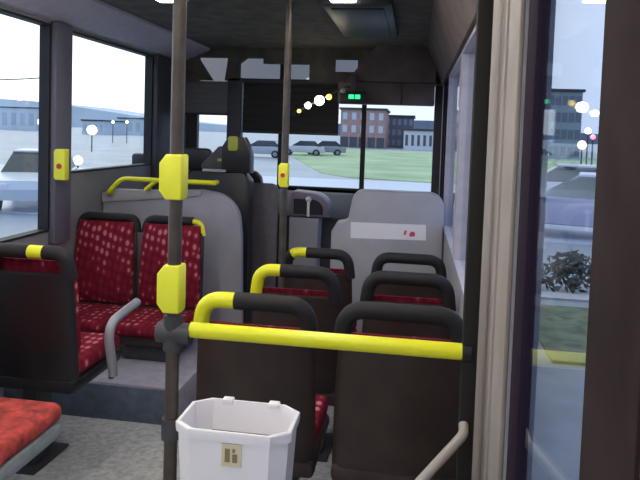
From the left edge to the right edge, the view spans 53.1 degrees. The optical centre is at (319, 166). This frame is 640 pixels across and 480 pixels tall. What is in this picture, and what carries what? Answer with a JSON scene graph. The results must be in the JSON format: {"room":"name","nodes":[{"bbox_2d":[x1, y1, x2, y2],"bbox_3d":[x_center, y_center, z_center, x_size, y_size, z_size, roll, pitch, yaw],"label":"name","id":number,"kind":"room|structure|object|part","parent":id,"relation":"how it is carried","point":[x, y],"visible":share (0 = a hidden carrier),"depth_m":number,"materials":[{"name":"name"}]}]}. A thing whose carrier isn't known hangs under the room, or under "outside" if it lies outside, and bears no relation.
{"room":"vehicle interior","nodes":[
{"label":"vehicle interior","id":0,"kind":"room"},
{"bbox_2d":[0,77,38,79],"bbox_3d":[-32.831,-6.019,65.432,13.580,7.293,0.200,2,3,8],"label":"overhead wire","id":1,"kind":"object","parent":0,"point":[38,77],"visible":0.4,"depth_m":64.90,"materials":[{"name":"grey metal"}]},
{"bbox_2d":[0,6,153,396],"bbox_3d":[-2.054,0.301,1.844,0.060,2.470,9.000,2,3,8],"label":"wall","id":2,"kind":"structure","parent":0,"point":[87,188],"depth_m":4.46,"materials":[{"name":"plastic"}]},
{"bbox_2d":[0,8,50,242],"bbox_3d":[-1.910,-0.179,2.680,0.068,1.290,2.640,2,3,8],"label":"window","id":3,"kind":"structure","parent":2,"relation":"in","point":[45,28],"depth_m":3.96,"materials":[{"name":"black rubber"}]},
{"bbox_2d":[49,22,72,243],"bbox_3d":[-1.647,-0.210,4.072,0.045,1.385,0.190,2,3,8],"label":"window pillar","id":4,"kind":"structure","parent":2,"relation":"attached to","point":[61,34],"depth_m":4.02,"materials":[{"name":"grey"}]},
{"bbox_2d":[54,149,68,179],"bbox_3d":[-1.617,-0.015,3.998,0.076,0.194,0.062,2,3,8],"label":"button","id":5,"kind":"object","parent":4,"relation":"attached to","point":[61,156],"visible":1,"depth_m":3.98,"materials":[{"name":"yellow plastic"}]},
{"bbox_2d":[0,0,209,59],"bbox_3d":[-1.838,-0.857,1.756,0.300,0.135,9.000,2,3,8],"label":"trim","id":6,"kind":"structure","parent":2,"relation":"attached to","point":[95,17],"depth_m":4.29,"materials":[{"name":"grey plastic"}]},
{"bbox_2d":[71,31,152,172],"bbox_3d":[-1.576,-0.456,4.839,0.068,0.940,1.350,2,3,8],"label":"window","id":7,"kind":"structure","parent":2,"relation":"in","point":[148,91],"depth_m":5.48,"materials":[{"name":"black rubber"}]},
{"bbox_2d":[132,153,142,163],"bbox_3d":[-1.556,-0.063,5.969,0.185,0.140,0.501,3,3,14],"label":"mirror","id":8,"kind":"object","parent":2,"relation":"attached to","point":[137,158],"visible":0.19,"depth_m":5.74,"materials":[{"name":"black plastic"}]},
{"bbox_2d":[151,54,188,188],"bbox_3d":[-1.371,-0.294,5.884,0.050,1.380,0.760,2,3,8],"label":"trim","id":9,"kind":"structure","parent":2,"relation":"attached to","point":[162,66],"depth_m":5.57,"materials":[{"name":"grey plastic"}]},
{"bbox_2d":[102,188,242,322],"bbox_3d":[-1.069,0.645,4.640,1.070,0.986,0.075,2,3,8],"label":"wall","id":10,"kind":"structure","parent":2,"relation":"attached to","point":[220,215],"depth_m":4.57,"materials":[{"name":"grey plastic"}]},
{"bbox_3d":[-1.217,0.209,4.611,0.750,0.122,0.015,2,3,8],"label":"moulding","id":11,"kind":"part","parent":10,"relation":"part of","materials":[{"name":"grey plastic"}]},
{"bbox_2d":[107,176,218,194],"bbox_3d":[-1.127,0.147,4.558,0.819,0.142,0.087,2,3,8],"label":"handrail","id":12,"kind":"object","parent":10,"relation":"attached to","point":[153,181],"visible":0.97,"depth_m":4.53,"materials":[{"name":"yellow metal"}]},
{"bbox_2d":[8,406,333,479],"bbox_3d":[-0.838,1.510,1.717,2.480,0.150,9.000,2,3,8],"label":"floor","id":13,"kind":"structure","parent":0,"point":[98,449],"depth_m":3.13,"materials":[{"name":"grey plastic"}]},
{"bbox_2d":[0,397,60,479],"bbox_3d":[-1.228,0.857,2.246,0.444,1.072,0.520,2,3,8],"label":"seat","id":14,"kind":"object","parent":13,"relation":"on","point":[27,427],"visible":1,"depth_m":2.30,"materials":[{"name":"red fabric"}]},
{"bbox_2d":[0,243,119,474],"bbox_3d":[-1.219,0.855,2.977,0.426,1.074,0.515,2,3,8],"label":"seat","id":15,"kind":"object","parent":13,"relation":"on","point":[44,350],"visible":0.94,"depth_m":2.75,"materials":[{"name":"black plastic"}]},
{"bbox_3d":[-1.203,0.361,2.721,0.068,0.056,0.056,2,3,8],"label":"grab handle","id":16,"kind":"part","parent":15,"relation":"part of","materials":[{"name":"yellow plastic"}]},
{"bbox_3d":[-1.327,1.171,3.020,0.140,0.431,0.300,2,3,8],"label":"leg","id":17,"kind":"part","parent":15,"relation":"part of","materials":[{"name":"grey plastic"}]},
{"bbox_2d":[78,332,119,374],"bbox_3d":[-1.214,0.871,3.017,0.390,0.075,0.435,2,3,8],"label":"seat cushion","id":18,"kind":"object","parent":15,"relation":"on","point":[92,357],"depth_m":2.98,"materials":[{"name":"red fabric"}]},
{"bbox_2d":[104,298,140,378],"bbox_3d":[-0.947,0.819,3.073,0.062,0.315,0.296,2,3,8],"label":"rail","id":19,"kind":"object","parent":15,"relation":"attached to","point":[119,315],"visible":1,"depth_m":2.95,"materials":[{"name":"grey metal"}]},
{"bbox_2d":[4,338,197,424],"bbox_3d":[-1.204,1.282,4.081,1.040,0.235,1.058,2,3,8],"label":"platform","id":20,"kind":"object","parent":13,"relation":"on","point":[137,393],"depth_m":3.56,"materials":[{"name":"plastic"}]},
{"bbox_2d":[74,212,140,333],"bbox_3d":[-1.472,0.735,4.131,0.462,0.832,0.522,2,3,8],"label":"seat","id":21,"kind":"object","parent":20,"relation":"on","point":[105,260],"visible":0.65,"depth_m":4.26,"materials":[{"name":"fabric"}]},
{"bbox_2d":[79,302,124,332],"bbox_3d":[-1.486,0.961,4.100,0.430,0.075,0.435,2,3,8],"label":"seat cushion","id":22,"kind":"object","parent":21,"relation":"on","point":[94,316],"depth_m":4.04,"materials":[{"name":"red fabric"}]},
{"bbox_2d":[114,215,205,361],"bbox_3d":[-1.019,0.754,4.064,0.453,0.832,0.522,2,3,8],"label":"seat","id":23,"kind":"object","parent":20,"relation":"on","point":[136,330],"visible":0.72,"depth_m":4.17,"materials":[{"name":"fabric"}]},
{"bbox_2d":[114,307,194,338],"bbox_3d":[-1.029,0.979,4.032,0.430,0.075,0.435,2,3,8],"label":"seat cushion","id":24,"kind":"object","parent":23,"relation":"on","point":[141,323],"depth_m":3.92,"materials":[{"name":"red fabric"}]},
{"bbox_3d":[-0.800,0.405,4.245,0.093,0.112,0.037,3,3,15],"label":"grab handle","id":25,"kind":"part","parent":23,"relation":"part of","materials":[{"name":"yellow plastic"}]},
{"bbox_2d":[154,0,193,479],"bbox_3d":[-0.415,0.280,1.848,0.100,2.320,0.090,2,3,8],"label":"pole","id":26,"kind":"object","parent":13,"relation":"on","point":[172,332],"visible":0.98,"depth_m":1.82,"materials":[{"name":"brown metal"}]},
{"bbox_2d":[161,415,267,441],"bbox_3d":[-0.271,0.738,1.848,0.388,0.125,0.056,2,3,8],"label":"bracket","id":27,"kind":"object","parent":26,"relation":"attached to","point":[169,433],"visible":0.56,"depth_m":1.85,"materials":[{"name":"grey plastic"}]},
{"bbox_2d":[176,396,299,479],"bbox_3d":[-0.226,0.885,1.760,0.314,0.424,0.213,2,3,8],"label":"bin","id":28,"kind":"object","parent":26,"relation":"hanging from","point":[205,453],"visible":1,"depth_m":1.67,"materials":[{"name":"white plastic"}]},
{"bbox_2d":[225,449,236,462],"bbox_3d":[-0.229,0.743,1.647,0.033,0.036,0.002,2,3,8],"label":"print","id":29,"kind":"object","parent":28,"relation":"attached to","point":[230,454],"depth_m":1.65,"materials":[{"name":"white"}]},
{"bbox_2d":[189,322,461,359],"bbox_3d":[0.008,0.486,1.794,0.771,0.045,0.045,2,3,8],"label":"crossbar","id":30,"kind":"object","parent":26,"relation":"attached to","point":[274,336],"visible":0.88,"depth_m":1.77,"materials":[{"name":"yellow metal"}]},
{"bbox_2d":[184,147,211,188],"bbox_3d":[-1.013,0.583,5.436,0.500,1.500,0.500,2,3,8],"label":"seat","id":31,"kind":"object","parent":13,"relation":"on","point":[197,156],"visible":0.09,"depth_m":5.15,"materials":[{"name":"black plastic"}]},
{"bbox_3d":[-1.038,0.443,5.230,0.480,0.800,0.100,2,3,8],"label":"backrest","id":32,"kind":"part","parent":31,"relation":"part of","materials":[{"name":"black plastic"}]},
{"bbox_2d":[191,169,253,323],"bbox_3d":[-0.783,0.688,5.021,0.471,1.348,0.160,2,3,8],"label":"partition","id":33,"kind":"object","parent":13,"relation":"on","point":[239,187],"depth_m":4.93,"materials":[{"name":"black plastic"}]},
{"bbox_2d":[201,136,253,172],"bbox_3d":[-0.720,-0.101,4.973,0.396,0.281,0.142,2,3,8],"label":"ticket machine","id":34,"kind":"object","parent":33,"relation":"on","point":[236,155],"visible":0.99,"depth_m":4.91,"materials":[{"name":"black plastic"}]},
{"bbox_3d":[-0.665,-0.180,4.896,0.078,0.112,0.013,2,3,8],"label":"tag plate","id":35,"kind":"part","parent":34,"relation":"part of","materials":[{"name":"yellow plastic"}]},
{"bbox_2d":[249,170,262,182],"bbox_3d":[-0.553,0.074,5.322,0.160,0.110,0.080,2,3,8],"label":"steering wheel","id":36,"kind":"object","parent":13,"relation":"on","point":[257,178],"visible":0.5,"depth_m":5.28,"materials":[{"name":"black plastic"}]},
{"bbox_2d":[193,291,328,479],"bbox_3d":[-0.212,0.932,2.524,0.468,0.987,0.516,2,3,8],"label":"seat","id":37,"kind":"object","parent":13,"relation":"on","point":[245,371],"visible":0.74,"depth_m":2.28,"materials":[{"name":"plastic"}]},
{"bbox_3d":[-0.384,0.530,2.307,0.161,0.170,0.069,2,3,8],"label":"grab handle","id":38,"kind":"part","parent":37,"relation":"part of","materials":[{"name":"yellow plastic"}]},
{"bbox_2d":[315,395,327,445],"bbox_3d":[-0.209,1.011,2.568,0.439,0.075,0.435,2,3,8],"label":"seat cushion","id":39,"kind":"object","parent":37,"relation":"on","point":[321,402],"depth_m":2.59,"materials":[{"name":"red fabric"}]},
{"bbox_2d":[250,183,278,323],"bbox_3d":[-0.507,0.734,5.331,0.289,1.204,0.070,2,3,8],"label":"door","id":40,"kind":"structure","parent":13,"relation":"on","point":[265,195],"depth_m":5.31,"materials":[{"name":"grey plastic"}]},
{"bbox_2d":[278,0,292,287],"bbox_3d":[-0.212,0.237,3.708,0.089,2.415,0.089,2,3,8],"label":"pole","id":41,"kind":"object","parent":13,"relation":"on","point":[284,167],"visible":0.72,"depth_m":3.67,"materials":[{"name":"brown metal"}]},
{"bbox_2d":[250,264,341,461],"bbox_3d":[-0.097,0.946,3.266,0.442,0.990,0.516,2,3,8],"label":"seat","id":42,"kind":"object","parent":13,"relation":"on","point":[323,303],"visible":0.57,"depth_m":3.02,"materials":[{"name":"plastic"}]},
{"bbox_3d":[-0.260,0.543,3.047,0.151,0.170,0.069,2,3,8],"label":"grab handle","id":43,"kind":"part","parent":42,"relation":"part of","materials":[{"name":"yellow plastic"}]},
{"bbox_2d":[289,189,332,265],"bbox_3d":[-0.088,0.783,5.447,0.328,1.161,0.281,2,3,8],"label":"reader","id":44,"kind":"object","parent":13,"relation":"on","point":[307,207],"visible":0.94,"depth_m":5.33,"materials":[{"name":"grey plastic"}]},
{"bbox_3d":[-0.097,0.327,5.310,0.050,0.168,0.052,2,3,8],"label":"lever","id":45,"kind":"part","parent":44,"relation":"part of","materials":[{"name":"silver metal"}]},
{"bbox_2d":[290,189,332,217],"bbox_3d":[-0.069,0.306,5.442,0.328,0.206,0.240,2,3,8],"label":"hood","id":46,"kind":"object","parent":44,"relation":"attached to","point":[320,205],"depth_m":5.33,"materials":[{"name":"grey plastic"}]},
{"bbox_2d":[276,190,353,287],"bbox_3d":[-0.517,0.774,5.932,1.610,1.100,0.490,2,3,8],"label":"dashboard","id":47,"kind":"object","parent":13,"relation":"on","point":[341,202],"visible":0.12,"depth_m":5.64,"materials":[{"name":"grey plastic"}]},
{"bbox_2d":[285,247,356,405],"bbox_3d":[0.008,0.954,4.011,0.444,0.977,0.515,2,3,8],"label":"seat","id":48,"kind":"object","parent":13,"relation":"on","point":[345,276],"visible":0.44,"depth_m":3.75,"materials":[{"name":"plastic"}]},
{"bbox_3d":[-0.129,0.506,3.781,0.101,0.064,0.058,2,3,8],"label":"grab handle","id":49,"kind":"part","parent":48,"relation":"part of","materials":[{"name":"yellow plastic"}]},
{"bbox_2d":[352,321,356,331],"bbox_3d":[0.012,1.028,4.054,0.410,0.075,0.435,2,3,8],"label":"seat cushion","id":50,"kind":"object","parent":48,"relation":"on","point":[354,329],"depth_m":4.10,"materials":[{"name":"red fabric"}]},
{"bbox_2d":[330,189,443,331],"bbox_3d":[0.484,0.795,4.740,0.804,1.249,0.246,2,3,8],"label":"panel","id":51,"kind":"object","parent":13,"relation":"on","point":[378,222],"visible":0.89,"depth_m":4.61,"materials":[{"name":"grey plastic"}]},
{"bbox_2d":[331,301,462,479],"bbox_3d":[0.298,0.953,2.447,0.474,0.987,0.516,2,3,8],"label":"seat","id":52,"kind":"object","parent":13,"relation":"on","point":[394,414],"visible":0.85,"depth_m":2.22,"materials":[{"name":"plastic"}]},
{"bbox_2d":[360,271,455,339],"bbox_3d":[0.424,0.967,3.188,0.444,0.990,0.516,2,3,8],"label":"seat","id":53,"kind":"object","parent":13,"relation":"on","point":[376,278],"visible":0.38,"depth_m":2.94,"materials":[{"name":"plastic"}]},
{"bbox_2d":[371,252,446,298],"bbox_3d":[0.533,0.975,3.932,0.444,0.977,0.515,2,3,8],"label":"seat","id":54,"kind":"object","parent":13,"relation":"on","point":[437,263],"visible":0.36,"depth_m":3.67,"materials":[{"name":"plastic"}]},
{"bbox_2d":[415,421,468,479],"bbox_3d":[0.270,1.078,1.675,0.272,0.792,0.045,0,3,-28],"label":"handrail","id":55,"kind":"object","parent":13,"relation":"on","point":[461,436],"visible":1,"depth_m":1.66,"materials":[{"name":"grey metal"}]},
{"bbox_2d":[455,0,493,479],"bbox_3d":[0.411,0.314,1.725,0.040,2.320,0.060,2,3,8],"label":"door frame","id":56,"kind":"structure","parent":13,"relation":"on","point":[484,18],"depth_m":1.70,"materials":[{"name":"grey metal"}]},
{"bbox_2d":[99,0,432,49],"bbox_3d":[-0.753,-0.906,1.620,2.600,0.050,9.060,2,3,8],"label":"ceiling","id":57,"kind":"structure","parent":0,"point":[248,24],"depth_m":4.54,"materials":[{"name":"grey plastic"}]},
{"bbox_2d":[157,0,188,2],"bbox_3d":[-1.312,-0.828,0.676,0.180,0.045,6.220,2,3,8],"label":"ceiling light","id":58,"kind":"object","parent":57,"relation":"attached to","point":[161,1],"visible":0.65,"depth_m":3.67,"materials":[{"name":"white plastic"}]},
{"bbox_2d":[157,0,172,2],"bbox_3d":[-1.313,-0.814,0.676,0.140,0.017,6.120,2,3,8],"label":"diffuser","id":59,"kind":"object","parent":58,"relation":"attached to","point":[162,1],"depth_m":3.66,"materials":[{"name":"white plastic"}]},
{"bbox_2d":[330,0,355,2],"bbox_3d":[-0.324,-0.787,0.528,0.180,0.045,6.220,2,3,8],"label":"ceiling light","id":60,"kind":"object","parent":57,"relation":"attached to","point":[332,1],"visible":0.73,"depth_m":3.50,"materials":[{"name":"white plastic"}]},
{"bbox_2d":[321,0,398,36],"bbox_3d":[0.285,-0.942,4.089,0.400,0.068,1.150,2,3,8],"label":"roof hatch","id":61,"kind":"object","parent":57,"relation":"attached to","point":[362,18],"visible":1,"depth_m":3.85,"materials":[{"name":"black plastic"}]},
{"bbox_3d":[0.284,-0.914,4.090,0.300,0.012,0.990,2,3,8],"label":"hatch lid","id":62,"kind":"part","parent":61,"relation":"part of","materials":[{"name":"black plastic"}]},
{"bbox_2d":[338,47,435,105],"bbox_3d":[0.591,-0.802,5.684,0.854,0.495,0.240,2,3,8],"label":"sun visor","id":63,"kind":"object","parent":57,"relation":"attached to","point":[397,76],"visible":0.95,"depth_m":5.58,"materials":[{"name":"black plastic"}]},
{"bbox_2d":[291,85,349,115],"bbox_3d":[0.016,-0.586,5.689,0.490,0.269,0.463,2,3,8],"label":"string lights","id":64,"kind":"object","parent":63,"relation":"attached to","point":[319,100],"visible":1,"depth_m":5.49,"materials":[{"name":"white glass"}]},
{"bbox_3d":[-0.103,-0.530,5.519,0.053,0.056,0.056,2,3,8],"label":"bulb","id":65,"kind":"part","parent":64,"relation":"part of","materials":[{"name":"white glass"}]},
{"bbox_3d":[-0.004,-0.572,5.502,0.082,0.086,0.086,2,3,8],"label":"bulb","id":66,"kind":"part","parent":64,"relation":"part of","materials":[{"name":"white glass"}]},
{"bbox_3d":[0.077,-0.600,5.488,0.049,0.052,0.052,2,3,8],"label":"bulb","id":67,"kind":"part","parent":64,"relation":"part of","materials":[{"name":"yellow glass"}]},
{"bbox_2d":[340,74,365,104],"bbox_3d":[0.291,-0.676,5.562,0.220,0.260,0.103,2,3,8],"label":"clock display","id":68,"kind":"object","parent":63,"relation":"attached to","point":[355,97],"visible":0.85,"depth_m":5.52,"materials":[{"name":"black plastic"}]},
{"bbox_2d":[187,80,442,194],"bbox_3d":[-0.122,0.140,6.130,2.600,2.470,0.060,2,3,8],"label":"wall","id":69,"kind":"structure","parent":0,"point":[193,120],"depth_m":5.91,"materials":[{"name":"grey plastic"}]},
{"bbox_2d":[226,77,243,139],"bbox_3d":[-0.811,-0.321,6.091,0.137,1.050,0.100,2,3,8],"label":"trim","id":70,"kind":"structure","parent":69,"relation":"attached to","point":[235,88],"depth_m":6.03,"materials":[{"name":"grey plastic"}]},
{"bbox_2d":[199,58,423,192],"bbox_3d":[-0.070,-0.407,6.092,2.270,1.270,0.050,2,3,8],"label":"window","id":71,"kind":"structure","parent":69,"relation":"in","point":[216,67],"depth_m":6.12,"materials":[{"name":"black rubber"}]},
{"bbox_2d":[185,81,227,115],"bbox_3d":[-1.087,-0.658,6.110,0.450,0.322,0.025,2,3,8],"label":"roller blind","id":72,"kind":"object","parent":71,"relation":"attached to","point":[201,97],"visible":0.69,"depth_m":6.11,"materials":[{"name":"grey fabric"}]},
{"bbox_2d":[242,78,338,135],"bbox_3d":[-0.276,-0.564,5.989,0.932,0.513,0.043,2,3,8],"label":"roller blind","id":73,"kind":"object","parent":71,"relation":"attached to","point":[262,98],"visible":0.86,"depth_m":5.98,"materials":[{"name":"grey fabric"}]},
{"bbox_2d":[185,48,443,85],"bbox_3d":[-0.106,-0.936,5.940,2.480,0.300,0.070,2,3,8],"label":"trim","id":74,"kind":"structure","parent":69,"relation":"attached to","point":[322,63],"depth_m":5.94,"materials":[{"name":"dark grey plastic"}]},
{"bbox_2d":[439,0,555,479],"bbox_3d":[0.456,0.404,1.469,0.060,2.470,9.000,2,3,8],"label":"window frame","id":75,"kind":"structure","parent":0,"point":[447,259],"depth_m":1.39,"materials":[{"name":"metal"}]},
{"bbox_2d":[440,80,446,198],"bbox_3d":[1.057,0.270,5.548,0.026,2.030,0.440,2,3,8],"label":"door","id":76,"kind":"structure","parent":75,"relation":"in","point":[445,84],"depth_m":5.67,"materials":[{"name":"black metal"}]},
{"bbox_3d":[1.058,0.240,5.542,0.006,1.830,0.338,2,3,8],"label":"pane","id":77,"kind":"part","parent":76,"relation":"part of","materials":[{"name":"clear glass"}]},
{"bbox_2d":[442,76,448,200],"bbox_3d":[0.990,0.291,5.104,0.026,2.030,0.440,2,3,8],"label":"door","id":78,"kind":"structure","parent":75,"relation":"in","point":[448,76],"depth_m":5.24,"materials":[{"name":"black metal"}]},
{"bbox_3d":[0.992,0.261,5.107,0.006,1.830,0.338,2,3,8],"label":"pane","id":79,"kind":"part","parent":78,"relation":"part of","materials":[{"name":"clear glass"}]},
{"bbox_2d":[428,0,476,85],"bbox_3d":[0.383,-0.683,1.428,0.160,0.300,9.000,2,3,8],"label":"trim","id":80,"kind":"structure","parent":75,"relation":"attached to","point":[452,23],"depth_m":3.51,"materials":[{"name":"grey plastic"}]},
{"bbox_2d":[443,53,461,257],"bbox_3d":[0.860,-0.083,4.042,0.068,1.100,1.250,2,3,8],"label":"window","id":81,"kind":"structure","parent":75,"relation":"in","point":[455,76],"depth_m":4.37,"materials":[{"name":"clear glass"}]},
{"bbox_3d":[0.860,-0.083,4.042,0.006,1.072,1.222,2,3,8],"label":"pane","id":82,"kind":"part","parent":81,"relation":"part of","materials":[{"name":"clear glass"}]},
{"bbox_2d":[453,27,475,296],"bbox_3d":[0.651,-0.018,2.660,0.068,1.100,1.350,2,3,8],"label":"window","id":83,"kind":"structure","parent":75,"relation":"in","point":[468,57],"depth_m":3.27,"materials":[{"name":"clear glass"}]},
{"bbox_3d":[0.651,-0.018,2.660,0.006,1.072,1.322,2,3,8],"label":"pane","id":84,"kind":"part","parent":83,"relation":"part of","materials":[{"name":"clear glass"}]},
{"bbox_2d":[471,0,525,479],"bbox_3d":[0.449,0.457,1.703,0.018,2.040,0.585,2,3,8],"label":"trim","id":85,"kind":"structure","parent":75,"relation":"attached to","point":[508,30],"depth_m":1.55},
{"bbox_2d":[506,0,639,479],"bbox_3d":[0.372,0.485,1.020,0.026,2.030,0.770,2,3,8],"label":"door","id":86,"kind":"structure","parent":75,"relation":"in","point":[610,437],"depth_m":0.75,"materials":[{"name":"black"}]},
{"label":"outside","id":87,"kind":"structure","parent":0,"visible":0},
{"bbox_2d":[0,127,597,293],"bbox_3d":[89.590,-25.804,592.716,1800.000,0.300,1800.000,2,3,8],"label":"ground","id":88,"kind":"structure","parent":87,"point":[105,153],"depth_m":51.04,"materials":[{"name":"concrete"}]},
{"bbox_2d":[0,106,38,130],"bbox_3d":[-96.542,-15.917,212.302,13.124,7.458,12.600,2,3,8],"label":"warehouse","id":89,"kind":"structure","parent":88,"relation":"on","point":[11,118],"depth_m":206.34,"materials":[{"name":"white"}]},
{"bbox_2d":[73,156,82,167],"bbox_3d":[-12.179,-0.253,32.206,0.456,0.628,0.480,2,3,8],"label":"street lamp","id":90,"kind":"object","parent":88,"relation":"on","point":[78,160],"visible":0.88,"depth_m":32.06,"materials":[{"name":"grey plastic"}]},
{"bbox_2d":[87,125,96,151],"bbox_3d":[-19.030,-2.392,53.391,0.799,2.227,0.840,2,3,8],"label":"street lamp","id":91,"kind":"object","parent":88,"relation":"on","point":[91,129],"visible":1,"depth_m":53.12,"materials":[{"name":"grey plastic"}]},
{"bbox_3d":[-19.008,-3.084,53.355,0.799,0.840,0.840,2,3,8],"label":"globe","id":92,"kind":"part","parent":91,"relation":"part of","materials":[{"name":"white glass"}]},
{"bbox_2d":[81,119,125,134],"bbox_3d":[-55.880,-10.265,165.917,6.371,3.724,12.600,2,3,8],"label":"warehouse","id":93,"kind":"structure","parent":88,"relation":"on","point":[104,127],"depth_m":160.47,"materials":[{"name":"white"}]},
{"bbox_2d":[117,117,143,134],"bbox_3d":[-51.321,-11.682,185.410,9.982,4.813,12.600,2,3,8],"label":"warehouse","id":94,"kind":"structure","parent":88,"relation":"on","point":[135,126],"depth_m":179.45,"materials":[{"name":"white"}]},
{"bbox_2d":[0,99,267,133],"bbox_3d":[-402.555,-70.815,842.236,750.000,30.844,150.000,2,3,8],"label":"hills","id":95,"kind":"structure","parent":88,"relation":"on","point":[79,112],"depth_m":748.17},
{"bbox_2d":[251,140,277,157],"bbox_3d":[-4.813,-1.529,53.305,4.230,1.446,1.740,2,3,8],"label":"car","id":96,"kind":"object","parent":88,"relation":"on","point":[260,146],"visible":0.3,"depth_m":52.47,"materials":[{"name":"grey paint"}]},
{"bbox_2d":[0,164,592,244],"bbox_3d":[-6.667,0.750,23.319,100.000,0.120,16.000,2,3,8],"label":"road","id":97,"kind":"structure","parent":88,"relation":"on","point":[560,234],"depth_m":17.46,"materials":[{"name":"grey asphalt"}]},
{"bbox_2d":[0,148,77,208],"bbox_3d":[-7.541,0.272,17.238,1.740,1.446,4.230,1,3,-16],"label":"car","id":98,"kind":"object","parent":97,"relation":"on","point":[19,175],"visible":0.35,"depth_m":15.71,"materials":[{"name":"white paint"}]},
{"bbox_2d":[545,172,595,227],"bbox_3d":[6.144,0.870,14.478,4.230,1.446,1.740,3,3,22],"label":"car","id":99,"kind":"object","parent":97,"relation":"on","point":[570,202],"visible":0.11,"depth_m":13.91,"materials":[{"name":"silver paint"}]},
{"bbox_2d":[546,163,596,189],"bbox_3d":[7.669,0.636,19.919,4.230,1.446,1.740,3,3,18],"label":"car","id":100,"kind":"object","parent":97,"relation":"on","point":[560,173],"visible":0.07,"depth_m":19.27,"materials":[{"name":"grey paint"}]},
{"bbox_2d":[339,107,390,148],"bbox_3d":[7.903,-6.687,110.874,7.874,6.566,12.600,2,3,8],"label":"brick building","id":101,"kind":"structure","parent":88,"relation":"on","point":[377,119],"depth_m":104.95,"materials":[{"name":"red brick"}]},
{"bbox_2d":[388,115,415,147],"bbox_3d":[15.405,-6.774,122.897,5.572,5.979,12.600,2,3,8],"label":"office block","id":102,"kind":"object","parent":88,"relation":"on","point":[396,122],"visible":0.56,"depth_m":116.97,"materials":[{"name":"brick"}]},
{"bbox_2d":[402,128,432,150],"bbox_3d":[17.184,-4.687,108.552,6.194,3.431,12.600,2,3,8],"label":"house","id":103,"kind":"structure","parent":88,"relation":"on","point":[414,139],"depth_m":102.65,"materials":[{"name":"white paint"}]},
{"bbox_2d":[290,149,596,182],"bbox_3d":[16.470,-0.382,59.353,53.000,0.140,61.800,2,3,8],"label":"lawn","id":104,"kind":"structure","parent":88,"relation":"on","point":[411,166],"depth_m":47.90,"materials":[{"name":"green plant"}]},
{"bbox_2d":[289,140,325,155],"bbox_3d":[-1.596,-1.821,60.906,4.230,1.446,1.740,2,3,2],"label":"car","id":105,"kind":"object","parent":104,"relation":"on","point":[308,146],"visible":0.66,"depth_m":60.09,"materials":[{"name":"grey paint"}]},
{"bbox_2d":[308,140,345,155],"bbox_3d":[0.420,-1.897,63.637,4.230,1.446,1.740,2,3,-3],"label":"car","id":106,"kind":"object","parent":104,"relation":"on","point":[336,148],"visible":0.59,"depth_m":62.89,"materials":[{"name":"grey paint"}]},
{"bbox_2d":[548,89,585,159],"bbox_3d":[30.031,-5.367,82.276,4.367,8.390,12.600,2,3,8],"label":"apartment block","id":107,"kind":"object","parent":104,"relation":"on","point":[566,104],"visible":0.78,"depth_m":76.30,"materials":[{"name":"concrete"},{"name":"glass"}]},
{"bbox_2d":[338,120,597,143],"bbox_3d":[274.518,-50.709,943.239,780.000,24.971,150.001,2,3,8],"label":"hills","id":108,"kind":"structure","parent":88,"relation":"on","point":[418,124],"depth_m":885.66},
{"bbox_2d":[531,299,588,479],"bbox_3d":[2.107,2.131,2.162,2.300,0.160,12.700,2,3,8],"label":"pavement","id":109,"kind":"structure","parent":88,"relation":"on","point":[559,387],"depth_m":4.85,"materials":[{"name":"grey concrete"}]},
{"bbox_2d":[539,305,588,365],"bbox_3d":[3.114,1.847,6.957,1.550,0.090,2.100,2,3,8],"label":"grass verge","id":110,"kind":"structure","parent":88,"relation":"on","point":[562,329],"depth_m":6.89,"materials":[{"name":"green plant"}]},
{"bbox_2d":[541,291,588,302],"bbox_3d":[4.029,1.851,8.515,4.400,0.180,0.350,2,3,8],"label":"kerb","id":111,"kind":"object","parent":88,"relation":"on","point":[545,295],"depth_m":8.55,"materials":[{"name":"grey concrete"}]},
{"bbox_2d":[542,249,590,293],"bbox_3d":[3.620,1.491,9.135,1.126,0.621,0.888,2,3,8],"label":"shrub","id":112,"kind":"object","parent":88,"relation":"on","point":[576,265],"visible":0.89,"depth_m":9.01,"materials":[{"name":"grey plant"}]},
{"bbox_2d":[577,141,586,163],"bbox_3d":[15.560,-0.456,38.124,0.514,2.250,0.540,2,3,8],"label":"street lamp","id":113,"kind":"object","parent":88,"relation":"on","point":[581,145],"visible":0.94,"depth_m":37.95,"materials":[{"name":"grey plastic"}]},
{"bbox_3d":[15.589,-1.309,38.079,0.514,0.540,0.540,2,3,8],"label":"globe","id":114,"kind":"part","parent":113,"relation":"part of","materials":[{"name":"white glass"}]},
{"bbox_2d":[585,128,590,163],"bbox_3d":[17.853,-1.064,42.810,0.418,3.125,0.440,2,3,8],"label":"street lamp","id":115,"kind":"object","parent":88,"relation":"on","point":[587,130],"visible":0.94,"depth_m":42.73,"materials":[{"name":"grey plastic"}]},
{"bbox_3d":[17.847,-0.877,42.820,0.092,2.751,0.092,1,3,-14],"label":"post","id":116,"kind":"part","parent":115,"relation":"part of","materials":[{"name":"grey plastic"}]},
{"bbox_3d":[17.897,-2.404,42.740,0.418,0.440,0.440,2,3,8],"label":"globe","id":117,"kind":"part","parent":115,"relation":"part of","materials":[{"name":"white glass"}]},
{"bbox_2d":[590,134,595,164],"bbox_3d":[16.966,-0.710,39.924,0.323,2.662,0.340,2,3,8],"label":"street lamp","id":118,"kind":"object","parent":88,"relation":"on","point":[592,136],"visible":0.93,"depth_m":39.86,"materials":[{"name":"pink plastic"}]},
{"bbox_3d":[16.961,-0.566,39.931,0.092,2.373,0.092,1,3,-14],"label":"post","id":119,"kind":"part","parent":118,"relation":"part of","materials":[{"name":"grey plastic"}]}
]}

